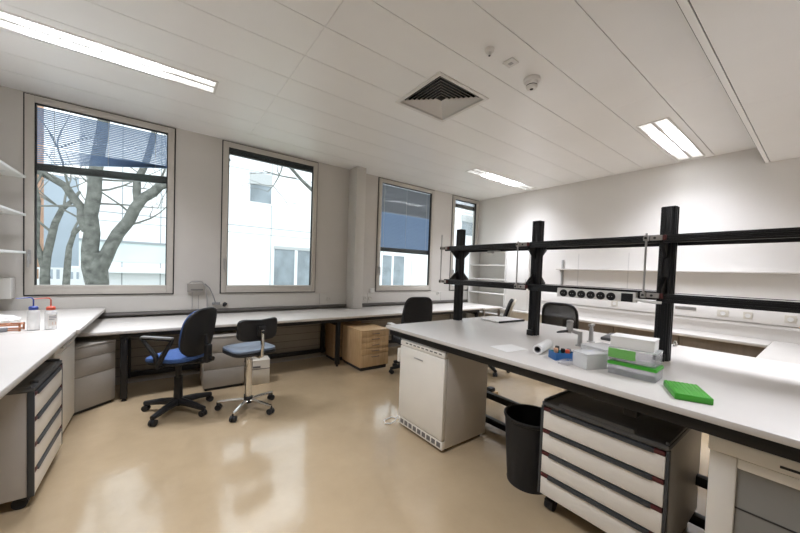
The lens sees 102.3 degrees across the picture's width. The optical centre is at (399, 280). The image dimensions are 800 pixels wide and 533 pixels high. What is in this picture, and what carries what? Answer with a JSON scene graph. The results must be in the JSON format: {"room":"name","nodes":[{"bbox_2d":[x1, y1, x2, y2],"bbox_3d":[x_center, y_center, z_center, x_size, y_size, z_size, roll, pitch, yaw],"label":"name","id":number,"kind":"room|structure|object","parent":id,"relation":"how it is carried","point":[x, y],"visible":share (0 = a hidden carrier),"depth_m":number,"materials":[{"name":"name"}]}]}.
{"room":"laboratory","nodes":[
{"label":"laboratory","id":0,"kind":"room"},
{"bbox_2d":[0,86,479,319],"bbox_3d":[-1.327,-0.506,6.026,8.460,3.560,0.314,1,2,-37],"label":"wall","id":1,"kind":"structure","parent":0,"point":[198,173],"depth_m":4.71,"materials":[{"name":"beige grey painted plaster"}]},
{"bbox_2d":[0,277,14,298],"bbox_3d":[-4.373,0.088,3.526,0.180,0.230,0.140,1,2,-37],"label":"wall box","id":2,"kind":"object","parent":1,"relation":"attached to","point":[7,284],"visible":1,"depth_m":3.51,"materials":[{"name":"white plastic"}]},
{"bbox_2d":[23,92,175,295],"bbox_3d":[-3.683,-0.954,4.044,1.405,2.288,0.149,1,2,-37],"label":"window","id":3,"kind":"structure","parent":1,"relation":"in","point":[30,101],"depth_m":3.82,"materials":[{"name":"paint"}]},
{"bbox_2d":[37,107,166,183],"bbox_3d":[-3.738,-1.680,4.131,1.275,0.810,0.060,1,2,-37],"label":"blind","id":4,"kind":"object","parent":3,"relation":"attached to","point":[101,160],"visible":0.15,"depth_m":4.06,"materials":[{"name":"blue painted aluminium"}]},
{"bbox_2d":[187,281,219,308],"bbox_3d":[-2.851,0.217,4.685,0.410,0.418,0.090,1,2,-37],"label":"outlet box","id":5,"kind":"object","parent":1,"relation":"attached to","point":[191,287],"visible":0.98,"depth_m":4.62,"materials":[{"name":"grey plastic"}]},
{"bbox_2d":[221,301,227,306],"bbox_3d":[-2.623,0.365,4.837,0.089,0.089,0.126,1,2,-37],"label":"plug","id":6,"kind":"object","parent":1,"relation":"attached to","point":[224,303],"visible":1,"depth_m":4.86,"materials":[{"name":"paint"}]},
{"bbox_2d":[220,140,317,293],"bbox_3d":[-2.067,-0.933,5.248,1.495,2.288,0.149,1,2,-37],"label":"window","id":7,"kind":"structure","parent":1,"relation":"in","point":[226,145],"depth_m":5.11,"materials":[{"name":"paint"}]},
{"bbox_2d":[230,149,311,172],"bbox_3d":[-2.096,-2.018,5.334,1.400,0.200,0.060,1,2,-37],"label":"blind","id":8,"kind":"object","parent":7,"relation":"attached to","point":[232,152],"visible":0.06,"depth_m":5.28,"materials":[{"name":"grey"}]},
{"bbox_2d":[100,299,467,315],"bbox_3d":[-1.270,0.468,5.931,8.060,0.035,0.060,1,2,-37],"label":"trim","id":9,"kind":"structure","parent":1,"relation":"attached to","point":[331,305],"depth_m":5.07,"materials":[{"name":"grey"}]},
{"bbox_2d":[346,166,365,308],"bbox_3d":[-0.826,-0.772,6.018,0.190,2.592,0.300,1,2,-37],"label":"pilaster","id":10,"kind":"object","parent":1,"relation":"attached to","point":[357,179],"visible":1,"depth_m":5.91,"materials":[{"name":"white paint"}]},
{"bbox_2d":[375,177,434,291],"bbox_3d":[0.152,-0.904,6.901,1.520,2.288,0.149,1,2,-37],"label":"window","id":11,"kind":"structure","parent":1,"relation":"in","point":[381,181],"depth_m":6.83,"materials":[{"name":"paint"}]},
{"bbox_2d":[380,184,429,254],"bbox_3d":[0.120,-1.310,7.022,1.475,1.450,0.060,1,2,-37],"label":"blind","id":12,"kind":"object","parent":11,"relation":"attached to","point":[405,212],"visible":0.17,"depth_m":7.01,"materials":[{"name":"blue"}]},
{"bbox_2d":[449,195,478,290],"bbox_3d":[1.605,-0.886,7.984,0.945,2.288,0.149,1,2,-37],"label":"window","id":13,"kind":"structure","parent":1,"relation":"in","point":[454,198],"depth_m":7.79,"materials":[{"name":"paint"}]},
{"bbox_2d":[455,200,474,210],"bbox_3d":[1.604,-1.939,8.092,0.920,0.305,0.060,1,2,-37],"label":"blind","id":14,"kind":"object","parent":13,"relation":"attached to","point":[458,205],"visible":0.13,"depth_m":8.09,"materials":[{"name":"grey"}]},
{"bbox_2d":[0,346,710,532],"bbox_3d":[0.841,1.514,3.081,8.460,0.150,7.600,1,2,-37],"label":"floor","id":15,"kind":"structure","parent":0,"point":[326,460],"depth_m":2.38,"materials":[{"name":"beige plastic"}]},
{"bbox_2d":[0,358,62,509],"bbox_3d":[-2.655,0.975,1.996,0.685,0.749,0.694,1,2,-37],"label":"drawer unit","id":16,"kind":"object","parent":15,"relation":"on","point":[31,413],"visible":1,"depth_m":1.91,"materials":[{"name":"grey paint"}]},
{"bbox_2d":[5,358,61,395],"bbox_3d":[-2.646,0.623,1.983,0.676,0.044,0.688,1,2,-37],"label":"tray","id":17,"kind":"object","parent":16,"relation":"on","point":[35,381],"depth_m":2.04,"materials":[{"name":"plastic"}]},
{"bbox_2d":[47,334,77,432],"bbox_3d":[-3.160,0.888,2.549,0.795,0.855,0.725,1,2,-37],"label":"base cabinet","id":18,"kind":"object","parent":15,"relation":"on","point":[66,353],"visible":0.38,"depth_m":2.83,"materials":[{"name":"white laminate"}]},
{"bbox_2d":[73,337,115,415],"bbox_3d":[-3.279,0.957,3.276,0.452,0.665,0.385,2,2,10],"label":"pedestal","id":19,"kind":"object","parent":15,"relation":"on","point":[94,369],"visible":0.53,"depth_m":3.23,"materials":[{"name":"grey metal"}]},
{"bbox_2d":[75,334,244,384],"bbox_3d":[-3.075,0.948,4.238,1.950,0.640,0.184,1,2,-37],"label":"cover","id":20,"kind":"object","parent":15,"relation":"on","point":[139,353],"visible":0.1,"depth_m":4.02,"materials":[{"name":"beige laminate"}]},
{"bbox_2d":[140,307,216,426],"bbox_3d":[-2.221,0.793,3.253,0.630,1.068,0.673,1,2,-35],"label":"office chair","id":21,"kind":"object","parent":15,"relation":"on","point":[197,330],"visible":1,"depth_m":3.15,"materials":[{"name":"black plastic"}]},
{"bbox_2d":[200,330,244,390],"bbox_3d":[-2.239,0.983,4.058,0.440,0.640,0.452,1,2,-36],"label":"pedestal","id":22,"kind":"object","parent":15,"relation":"on","point":[225,371],"visible":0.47,"depth_m":3.87,"materials":[{"name":"grey metal"}]},
{"bbox_2d":[214,317,276,421],"bbox_3d":[-1.551,0.860,3.365,0.614,0.974,0.583,3,2,39],"label":"chair","id":23,"kind":"object","parent":15,"relation":"on","point":[253,333],"visible":1,"depth_m":3.25,"materials":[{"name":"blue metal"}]},
{"bbox_2d":[251,355,269,384],"bbox_3d":[-1.835,1.161,4.151,0.264,0.306,0.206,1,2,-31],"label":"carton","id":24,"kind":"object","parent":15,"relation":"on","point":[261,367],"visible":0.63,"depth_m":4.08,"materials":[{"name":"grey cardboard"}]},
{"bbox_2d":[77,303,481,401],"bbox_3d":[-1.363,0.916,5.204,6.950,0.765,1.025,1,2,-37],"label":"window bench","id":25,"kind":"object","parent":15,"relation":"on","point":[131,327],"visible":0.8,"depth_m":4.44,"materials":[{"name":"white laminate"}]},
{"bbox_2d":[264,323,325,363],"bbox_3d":[-1.620,0.967,5.322,1.660,0.640,0.184,1,2,-37],"label":"cover","id":26,"kind":"object","parent":15,"relation":"on","point":[298,337],"visible":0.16,"depth_m":5.18,"materials":[{"name":"beige laminate"}]},
{"bbox_2d":[325,321,361,360],"bbox_3d":[-0.959,0.996,5.455,0.500,0.620,0.362,1,2,-37],"label":"wooden pedestal","id":27,"kind":"object","parent":15,"relation":"on","point":[330,328],"visible":0.35,"depth_m":5.28,"materials":[{"name":"brown wood"}]},
{"bbox_2d":[342,323,388,370],"bbox_3d":[-0.545,1.032,5.066,0.485,0.600,0.622,1,2,-37],"label":"wooden pedestal","id":28,"kind":"object","parent":15,"relation":"on","point":[364,345],"visible":0.99,"depth_m":4.87,"materials":[{"name":"brown wood"}]},
{"bbox_2d":[383,415,398,423],"bbox_3d":[-0.077,1.372,3.215,0.119,0.063,0.211,4,2,45],"label":"power cable","id":29,"kind":"object","parent":15,"relation":"on","point":[397,415],"visible":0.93,"depth_m":3.19,"materials":[{"name":"white plastic"}]},
{"bbox_2d":[361,314,448,346],"bbox_3d":[0.044,0.988,6.561,2.470,0.640,0.184,1,2,-37],"label":"table","id":30,"kind":"object","parent":15,"relation":"on","point":[381,322],"visible":0.03,"depth_m":6.30,"materials":[{"name":"beige laminate"}]},
{"bbox_2d":[387,297,432,373],"bbox_3d":[0.157,0.794,4.796,0.660,1.140,0.638,1,2,-25],"label":"office chair","id":31,"kind":"object","parent":15,"relation":"on","point":[416,309],"visible":0.38,"depth_m":4.55,"materials":[{"name":"black fabric"}]},
{"bbox_2d":[397,338,487,450],"bbox_3d":[0.386,0.998,3.054,0.582,0.852,0.629,1,2,-37],"label":"fridge","id":32,"kind":"object","parent":15,"relation":"on","point":[442,394],"visible":0.98,"depth_m":2.81,"materials":[{"name":"metal"}]},
{"bbox_2d":[450,302,502,318],"bbox_3d":[1.710,0.956,7.440,0.630,0.767,1.100,1,2,-37],"label":"table","id":33,"kind":"object","parent":15,"relation":"on","point":[484,307],"visible":0.43,"depth_m":7.19,"materials":[{"name":"white laminate"}]},
{"bbox_2d":[467,251,506,317],"bbox_3d":[2.165,0.317,7.731,0.375,2.060,1.060,1,2,-37],"label":"open shelf unit","id":34,"kind":"object","parent":15,"relation":"on","point":[485,266],"visible":0.42,"depth_m":7.97,"materials":[{"name":"white laminate"}]},
{"bbox_2d":[488,299,515,376],"bbox_3d":[1.433,0.839,4.968,0.634,1.130,0.620,3,2,17],"label":"office chair","id":35,"kind":"object","parent":15,"relation":"on","point":[511,303],"visible":0.26,"depth_m":4.71,"materials":[{"name":"black plastic"}]},
{"bbox_2d":[504,404,541,494],"bbox_3d":[0.948,1.221,2.348,0.384,0.488,0.384,1,2,-37],"label":"waste bin","id":36,"kind":"object","parent":15,"relation":"on","point":[522,421],"visible":0.67,"depth_m":2.24,"materials":[{"name":"black plastic"}]},
{"bbox_2d":[542,302,578,328],"bbox_3d":[2.368,0.878,4.682,0.639,1.134,0.647,4,2,43],"label":"mesh chair","id":37,"kind":"object","parent":15,"relation":"on","point":[569,311],"visible":0.31,"depth_m":4.46,"materials":[{"name":"black fabric"}]},
{"bbox_2d":[386,316,799,529],"bbox_3d":[1.691,1.021,2.232,1.740,0.945,3.870,1,2,-37],"label":"bench","id":38,"kind":"object","parent":15,"relation":"on","point":[756,405],"visible":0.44,"depth_m":1.90,"materials":[{"name":"white laminate"}]},
{"bbox_2d":[481,317,524,322],"bbox_3d":[1.229,0.473,3.858,0.450,0.022,0.284,1,2,-33],"label":"folder","id":39,"kind":"object","parent":38,"relation":"on","point":[492,319],"visible":1,"depth_m":3.81,"materials":[{"name":"paper"}]},
{"bbox_2d":[490,344,527,351],"bbox_3d":[0.820,0.511,2.423,0.231,0.002,0.184,1,2,-26],"label":"paper sheet","id":40,"kind":"object","parent":38,"relation":"on","point":[509,347],"visible":1,"depth_m":2.42,"materials":[{"name":"white paper"}]},
{"bbox_2d":[532,339,552,353],"bbox_3d":[1.051,0.488,2.366,0.068,0.068,0.270,3,2,39],"label":"paper roll","id":41,"kind":"object","parent":38,"relation":"on","point":[539,348],"visible":1,"depth_m":2.30,"materials":[{"name":"grey paper"}]},
{"bbox_2d":[548,349,576,360],"bbox_3d":[1.089,0.504,2.162,0.144,0.050,0.100,2,2,-2],"label":"tool rack","id":42,"kind":"object","parent":38,"relation":"on","point":[572,356],"visible":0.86,"depth_m":2.11,"materials":[{"name":"blue plastic"}]},
{"bbox_2d":[557,320,583,346],"bbox_3d":[1.380,0.427,2.613,0.209,0.198,0.075,3,2,17],"label":"tap","id":43,"kind":"object","parent":38,"relation":"on","point":[569,328],"visible":1,"depth_m":2.60,"materials":[{"name":"grey metal"}]},
{"bbox_2d":[587,324,594,342],"bbox_3d":[1.640,0.453,2.762,0.080,0.155,0.064,1,2,-37],"label":"tap","id":44,"kind":"object","parent":38,"relation":"on","point":[591,329],"visible":1,"depth_m":2.75,"materials":[{"name":"grey metal"}]},
{"bbox_2d":[600,333,613,340],"bbox_3d":[2.041,0.528,2.859,0.340,0.028,0.380,0,2,-45],"label":"case","id":45,"kind":"object","parent":38,"relation":"on","point":[607,337],"visible":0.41,"depth_m":2.86,"materials":[{"name":"grey plastic"}]},
{"bbox_2d":[444,205,799,361],"bbox_3d":[1.515,0.003,2.613,0.350,1.053,3.018,1,2,-37],"label":"shelving","id":46,"kind":"object","parent":38,"relation":"on","point":[669,225],"depth_m":2.22,"materials":[{"name":"black metal"}]},
{"bbox_2d":[439,235,448,282],"bbox_3d":[0.508,-0.245,3.720,0.037,0.556,0.119,1,2,-37],"label":"rod","id":47,"kind":"object","parent":46,"relation":"attached to","point":[441,247],"visible":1,"depth_m":3.75,"materials":[{"name":"grey metal"}]},
{"bbox_2d":[514,241,529,288],"bbox_3d":[1.103,-0.140,2.921,0.037,0.436,0.119,1,2,-37],"label":"rod","id":48,"kind":"object","parent":46,"relation":"attached to","point":[518,244],"visible":1,"depth_m":2.94,"materials":[{"name":"grey metal"}]},
{"bbox_2d":[560,289,566,295],"bbox_3d":[1.316,0.103,2.595,0.011,0.057,0.057,1,2,-37],"label":"socket","id":49,"kind":"object","parent":46,"relation":"attached to","point":[563,292],"depth_m":2.59,"materials":[{"name":"black plastic"}]},
{"bbox_2d":[568,290,575,296],"bbox_3d":[1.357,0.106,2.540,0.011,0.057,0.057,1,2,-37],"label":"socket","id":50,"kind":"object","parent":46,"relation":"attached to","point":[571,293],"depth_m":2.54,"materials":[{"name":"black plastic"}]},
{"bbox_2d":[577,291,584,297],"bbox_3d":[1.397,0.109,2.486,0.011,0.057,0.057,1,2,-37],"label":"socket","id":51,"kind":"object","parent":46,"relation":"attached to","point":[580,294],"depth_m":2.48,"materials":[{"name":"black plastic"}]},
{"bbox_2d":[586,291,594,298],"bbox_3d":[1.438,0.112,2.431,0.011,0.057,0.057,1,2,-37],"label":"socket","id":52,"kind":"object","parent":46,"relation":"attached to","point":[589,294],"depth_m":2.43,"materials":[{"name":"black plastic"}]},
{"bbox_2d":[596,292,604,299],"bbox_3d":[1.478,0.115,2.377,0.011,0.057,0.057,1,2,-37],"label":"socket","id":53,"kind":"object","parent":46,"relation":"attached to","point":[599,295],"depth_m":2.37,"materials":[{"name":"black plastic"}]},
{"bbox_2d":[606,292,614,299],"bbox_3d":[1.519,0.118,2.322,0.011,0.057,0.057,1,2,-37],"label":"socket","id":54,"kind":"object","parent":46,"relation":"attached to","point":[609,295],"depth_m":2.32,"materials":[{"name":"black plastic"}]},
{"bbox_2d":[640,233,666,298],"bbox_3d":[1.683,-0.097,2.141,0.037,0.436,0.119,1,2,-37],"label":"rod","id":55,"kind":"object","parent":46,"relation":"attached to","point":[643,294],"visible":1,"depth_m":2.16,"materials":[{"name":"grey metal"}]},
{"bbox_2d":[607,357,663,372],"bbox_3d":[1.347,0.508,1.848,0.158,0.080,0.233,1,2,-40],"label":"tip box","id":56,"kind":"object","parent":38,"relation":"on","point":[640,365],"visible":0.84,"depth_m":1.81,"materials":[{"name":"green plastic"}]},
{"bbox_2d":[608,346,635,360],"bbox_3d":[1.355,0.429,1.856,0.152,0.077,0.226,1,2,-40],"label":"tip box","id":57,"kind":"object","parent":56,"relation":"on","point":[613,351],"visible":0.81,"depth_m":1.84,"materials":[{"name":"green plastic"}]},
{"bbox_2d":[610,332,659,352],"bbox_3d":[1.360,0.360,1.868,0.151,0.063,0.211,0,2,-44],"label":"carton","id":58,"kind":"object","parent":57,"relation":"on","point":[622,340],"visible":1,"depth_m":1.82,"materials":[{"name":"cardboard"}]},
{"bbox_2d":[663,380,713,404],"bbox_3d":[1.395,0.542,1.567,0.136,0.031,0.220,3,2,28],"label":"rack","id":59,"kind":"object","parent":38,"relation":"on","point":[678,390],"visible":1,"depth_m":1.52,"materials":[{"name":"green plastic"}]},
{"bbox_2d":[537,390,701,532],"bbox_3d":[1.365,1.129,2.017,0.705,0.719,0.649,1,2,-37],"label":"drawer unit","id":60,"kind":"object","parent":15,"relation":"on","point":[618,472],"visible":0.89,"depth_m":1.78,"materials":[{"name":"grey paint"}]},
{"bbox_2d":[542,390,690,450],"bbox_3d":[1.381,0.792,2.010,0.696,0.044,0.643,1,2,-37],"label":"tray","id":61,"kind":"object","parent":60,"relation":"on","point":[647,431],"depth_m":1.81,"materials":[{"name":"black plastic"}]},
{"bbox_2d":[501,308,772,357],"bbox_3d":[3.576,1.087,5.698,0.525,0.740,3.890,1,2,-37],"label":"bench","id":62,"kind":"object","parent":15,"relation":"on","point":[751,347],"visible":0.24,"depth_m":4.66,"materials":[{"name":"white laminate"}]},
{"bbox_2d":[505,251,530,310],"bbox_3d":[2.656,-0.019,7.060,0.396,1.315,0.550,1,2,-37],"label":"cabinet","id":63,"kind":"object","parent":62,"relation":"on","point":[524,257],"visible":0.43,"depth_m":6.92,"materials":[{"name":"white laminate"}]},
{"bbox_2d":[705,435,799,532],"bbox_3d":[1.758,1.090,1.366,0.587,0.864,0.595,1,2,-37],"label":"base cabinet","id":64,"kind":"object","parent":15,"relation":"on","point":[750,490],"visible":0.68,"depth_m":1.33,"materials":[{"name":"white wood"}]},
{"bbox_2d":[756,341,799,364],"bbox_3d":[4.579,1.191,3.371,1.695,0.740,1.035,1,2,-37],"label":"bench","id":65,"kind":"object","parent":15,"relation":"on","point":[776,351],"visible":0.34,"depth_m":3.54,"materials":[{"name":"white laminate"}]},
{"bbox_3d":[1.128,1.398,3.987,0.120,0.050,0.120,1,2,-37],"label":"wooden block","id":66,"kind":"object","parent":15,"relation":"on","visible":0},
{"bbox_2d":[487,386,494,391],"bbox_3d":[1.121,1.347,3.979,0.080,0.050,0.080,1,2,-37],"label":"power adapter","id":67,"kind":"object","parent":66,"relation":"on","point":[489,388],"visible":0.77,"depth_m":3.96,"materials":[{"name":"black plastic"}]},
{"bbox_3d":[-2.135,0.964,1.117,0.830,0.858,6.550,1,2,-37],"label":"frame","id":68,"kind":"object","parent":15,"relation":"on","visible":0},
{"bbox_2d":[0,330,75,398],"bbox_3d":[-1.621,0.550,0.456,0.915,0.040,5.015,1,2,-37],"label":"countertop","id":69,"kind":"structure","parent":68,"relation":"on","point":[21,354],"depth_m":2.05,"materials":[{"name":"white laminate"}]},
{"bbox_2d":[0,308,105,334],"bbox_3d":[-3.607,0.400,3.138,0.932,0.040,1.643,1,2,-37],"label":"countertop","id":70,"kind":"structure","parent":68,"relation":"on","point":[78,319],"depth_m":3.19,"materials":[{"name":"white laminate"}]},
{"bbox_2d":[0,315,20,324],"bbox_3d":[-3.465,0.346,2.802,0.223,0.096,0.146,1,2,-37],"label":"crumpled tissue","id":71,"kind":"object","parent":70,"relation":"on","point":[3,318],"visible":0.66,"depth_m":2.80,"materials":[{"name":"paper"}]},
{"bbox_2d":[0,322,24,331],"bbox_3d":[-3.191,0.381,2.570,0.240,0.060,0.121,1,2,-37],"label":"tube rack","id":72,"kind":"object","parent":70,"relation":"on","point":[19,324],"visible":1,"depth_m":2.59,"materials":[{"name":"orange plastic"}]},
{"bbox_2d":[16,297,38,309],"bbox_3d":[-3.025,0.277,2.628,0.074,0.276,0.130,2,2,3],"label":"wash bottle","id":73,"kind":"object","parent":70,"relation":"on","point":[33,307],"visible":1,"depth_m":2.64,"materials":[{"name":"plastic"}]},
{"bbox_2d":[36,297,56,326],"bbox_3d":[-2.959,0.280,2.692,0.075,0.271,0.131,4,2,43],"label":"wash bottle","id":74,"kind":"object","parent":70,"relation":"on","point":[52,319],"visible":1,"depth_m":2.70,"materials":[{"name":"plastic"}]},
{"bbox_2d":[0,0,799,200],"bbox_3d":[0.870,-1.906,3.100,8.460,0.436,7.500,1,2,-37],"label":"ceiling","id":75,"kind":"structure","parent":0,"point":[321,81],"depth_m":3.02,"materials":[{"name":"metal"}]},
{"bbox_2d":[0,9,218,93],"bbox_3d":[-2.673,-2.090,2.854,1.840,0.116,0.290,1,2,-37],"label":"ceiling lamp","id":76,"kind":"object","parent":75,"relation":"attached to","point":[9,21],"visible":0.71,"depth_m":2.88,"materials":[{"name":"white paint"}]},
{"bbox_2d":[395,71,488,121],"bbox_3d":[0.448,-2.009,3.484,0.720,0.142,0.710,1,2,-37],"label":"ceiling vent","id":77,"kind":"object","parent":75,"relation":"in","point":[441,97],"visible":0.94,"depth_m":3.54,"materials":[{"name":"white metal"}]},
{"bbox_2d":[485,46,493,56],"bbox_3d":[0.742,-1.886,2.668,0.076,0.058,0.076,1,2,-37],"label":"ceiling sensor","id":78,"kind":"object","parent":75,"relation":"attached to","point":[489,50],"visible":1,"depth_m":2.65,"materials":[{"name":"white paint"}]},
{"bbox_2d":[465,168,535,189],"bbox_3d":[2.058,-2.030,6.379,1.960,0.116,0.270,1,2,-37],"label":"ceiling lamp","id":79,"kind":"object","parent":75,"relation":"attached to","point":[476,171],"visible":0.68,"depth_m":6.33,"materials":[{"name":"white paint"}]},
{"bbox_2d":[503,57,518,67],"bbox_3d":[0.971,-1.904,2.822,0.100,0.016,0.100,1,2,-37],"label":"plate","id":80,"kind":"object","parent":75,"relation":"attached to","point":[511,62],"visible":1,"depth_m":2.81,"materials":[{"name":"white paint"}]},
{"bbox_2d":[523,74,540,90],"bbox_3d":[1.251,-1.859,3.057,0.149,0.100,0.149,1,2,-37],"label":"smoke detector","id":81,"kind":"object","parent":75,"relation":"attached to","point":[531,81],"visible":1,"depth_m":3.02,"materials":[{"name":"white paint"}]},
{"bbox_2d":[636,117,705,160],"bbox_3d":[3.698,-1.912,4.343,1.800,0.116,0.320,1,2,-37],"label":"ceiling lamp","id":82,"kind":"object","parent":75,"relation":"attached to","point":[665,133],"visible":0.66,"depth_m":4.27,"materials":[{"name":"white paint"}]},
{"bbox_2d":[472,148,799,343],"bbox_3d":[4.157,-0.301,5.573,0.201,3.560,7.400,1,2,-37],"label":"wall","id":83,"kind":"structure","parent":0,"point":[733,191],"depth_m":5.05,"materials":[{"name":"paint"}]},
{"bbox_2d":[541,293,799,331],"bbox_3d":[4.290,0.480,5.153,0.070,0.235,4.300,1,2,-37],"label":"cable trunking","id":84,"kind":"object","parent":83,"relation":"attached to","point":[783,319],"visible":0.91,"depth_m":4.79,"materials":[{"name":"paint"}]},
{"bbox_2d":[675,306,695,310],"bbox_3d":[4.399,0.431,4.963,0.008,0.048,0.250,1,2,-37],"label":"double socket","id":85,"kind":"object","parent":84,"relation":"attached to","point":[677,308],"depth_m":4.96,"materials":[{"name":"white plastic"}]},
{"bbox_2d":[556,260,799,284],"bbox_3d":[4.381,0.100,4.988,0.128,0.850,3.960,1,2,-37],"label":"wall shelf","id":86,"kind":"object","parent":83,"relation":"attached to","point":[562,269],"visible":0.6,"depth_m":4.92,"materials":[{"name":"white laminate"}]},
{"bbox_3d":[-2.466,-0.385,0.639,0.200,3.560,7.400,1,2,-37],"label":"wall","id":87,"kind":"structure","parent":0,"visible":0},
{"bbox_2d":[0,160,25,177],"bbox_3d":[-3.103,-1.013,1.939,0.312,0.082,3.700,1,2,-37],"label":"wall shelf","id":88,"kind":"object","parent":87,"relation":"attached to","point":[5,169],"visible":1,"depth_m":3.27,"materials":[{"name":"white laminate"}]},
{"bbox_2d":[0,205,25,215],"bbox_3d":[-3.118,-0.603,1.951,0.312,0.082,3.700,1,2,-37],"label":"wall shelf","id":89,"kind":"object","parent":87,"relation":"attached to","point":[3,210],"visible":1,"depth_m":3.28,"materials":[{"name":"white laminate"}]},
{"bbox_2d":[0,249,25,253],"bbox_3d":[-3.132,-0.194,1.963,0.312,0.082,3.700,1,2,-37],"label":"wall shelf","id":90,"kind":"object","parent":87,"relation":"attached to","point":[1,250],"visible":1,"depth_m":3.23,"materials":[{"name":"white laminate"}]},
{"label":"outside","id":91,"kind":"structure","parent":0,"visible":0},
{"bbox_3d":[-20.679,0.810,44.486,140.000,0.300,84.100,1,2,-37],"label":"ground","id":92,"kind":"structure","parent":91,"visible":0},
{"bbox_2d":[37,106,43,278],"bbox_3d":[-20.831,-5.108,16.032,3.640,13.200,3.000,1,2,-37],"label":"brick building","id":93,"kind":"structure","parent":92,"relation":"on","point":[40,181],"depth_m":17.99,"materials":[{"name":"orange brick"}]},
{"bbox_2d":[37,267,82,284],"bbox_3d":[-12.979,0.719,11.593,2.250,2.370,0.060,1,2,-37],"label":"building","id":94,"kind":"structure","parent":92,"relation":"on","point":[54,281],"depth_m":11.88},
{"bbox_2d":[44,175,78,278],"bbox_3d":[-35.572,-4.556,30.671,11.500,10.200,8.000,1,2,-37],"label":"building","id":95,"kind":"structure","parent":92,"relation":"on","point":[52,191],"depth_m":29.24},
{"bbox_2d":[37,133,87,284],"bbox_3d":[-12.767,-1.796,10.758,4.915,7.475,4.149,1,2,-33],"label":"bare tree","id":96,"kind":"object","parent":92,"relation":"on","point":[44,257],"visible":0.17,"depth_m":10.98,"materials":[{"name":"grey plant"}]},
{"bbox_2d":[37,105,230,284],"bbox_3d":[-7.415,-1.686,8.377,6.700,7.769,3.697,1,2,-37],"label":"bare tree","id":97,"kind":"object","parent":92,"relation":"on","point":[95,264],"visible":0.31,"depth_m":7.92,"materials":[{"name":"grey plant"}]},
{"bbox_2d":[232,166,310,213],"bbox_3d":[-3.511,-1.689,9.716,1.727,7.955,3.813,3,2,35],"label":"bare tree","id":98,"kind":"object","parent":92,"relation":"on","point":[298,176],"visible":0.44,"depth_m":9.47,"materials":[{"name":"grey plant"}]},
{"bbox_2d":[71,115,472,284],"bbox_3d":[-1.662,-5.297,28.103,37.200,14.200,8.500,1,2,-37],"label":"office building","id":99,"kind":"structure","parent":92,"relation":"on","point":[266,246],"depth_m":18.42,"materials":[{"name":"grey"}]},
{"bbox_2d":[250,171,272,186],"bbox_3d":[-7.989,-5.806,18.567,1.210,0.680,0.049,1,2,-37],"label":"roller shade","id":100,"kind":"object","parent":99,"relation":"hanging from","point":[260,177],"depth_m":18.55,"materials":[{"name":"grey fabric"}]},
{"bbox_2d":[274,246,309,250],"bbox_3d":[-6.079,-1.933,20.205,3.510,0.180,0.049,1,2,-37],"label":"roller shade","id":101,"kind":"object","parent":99,"relation":"hanging from","point":[276,248],"depth_m":19.79,"materials":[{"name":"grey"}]},
{"bbox_2d":[462,215,472,222],"bbox_3d":[6.141,-5.535,29.099,1.560,0.560,0.049,1,2,-37],"label":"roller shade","id":102,"kind":"object","parent":99,"relation":"hanging from","point":[465,218],"depth_m":29.04,"materials":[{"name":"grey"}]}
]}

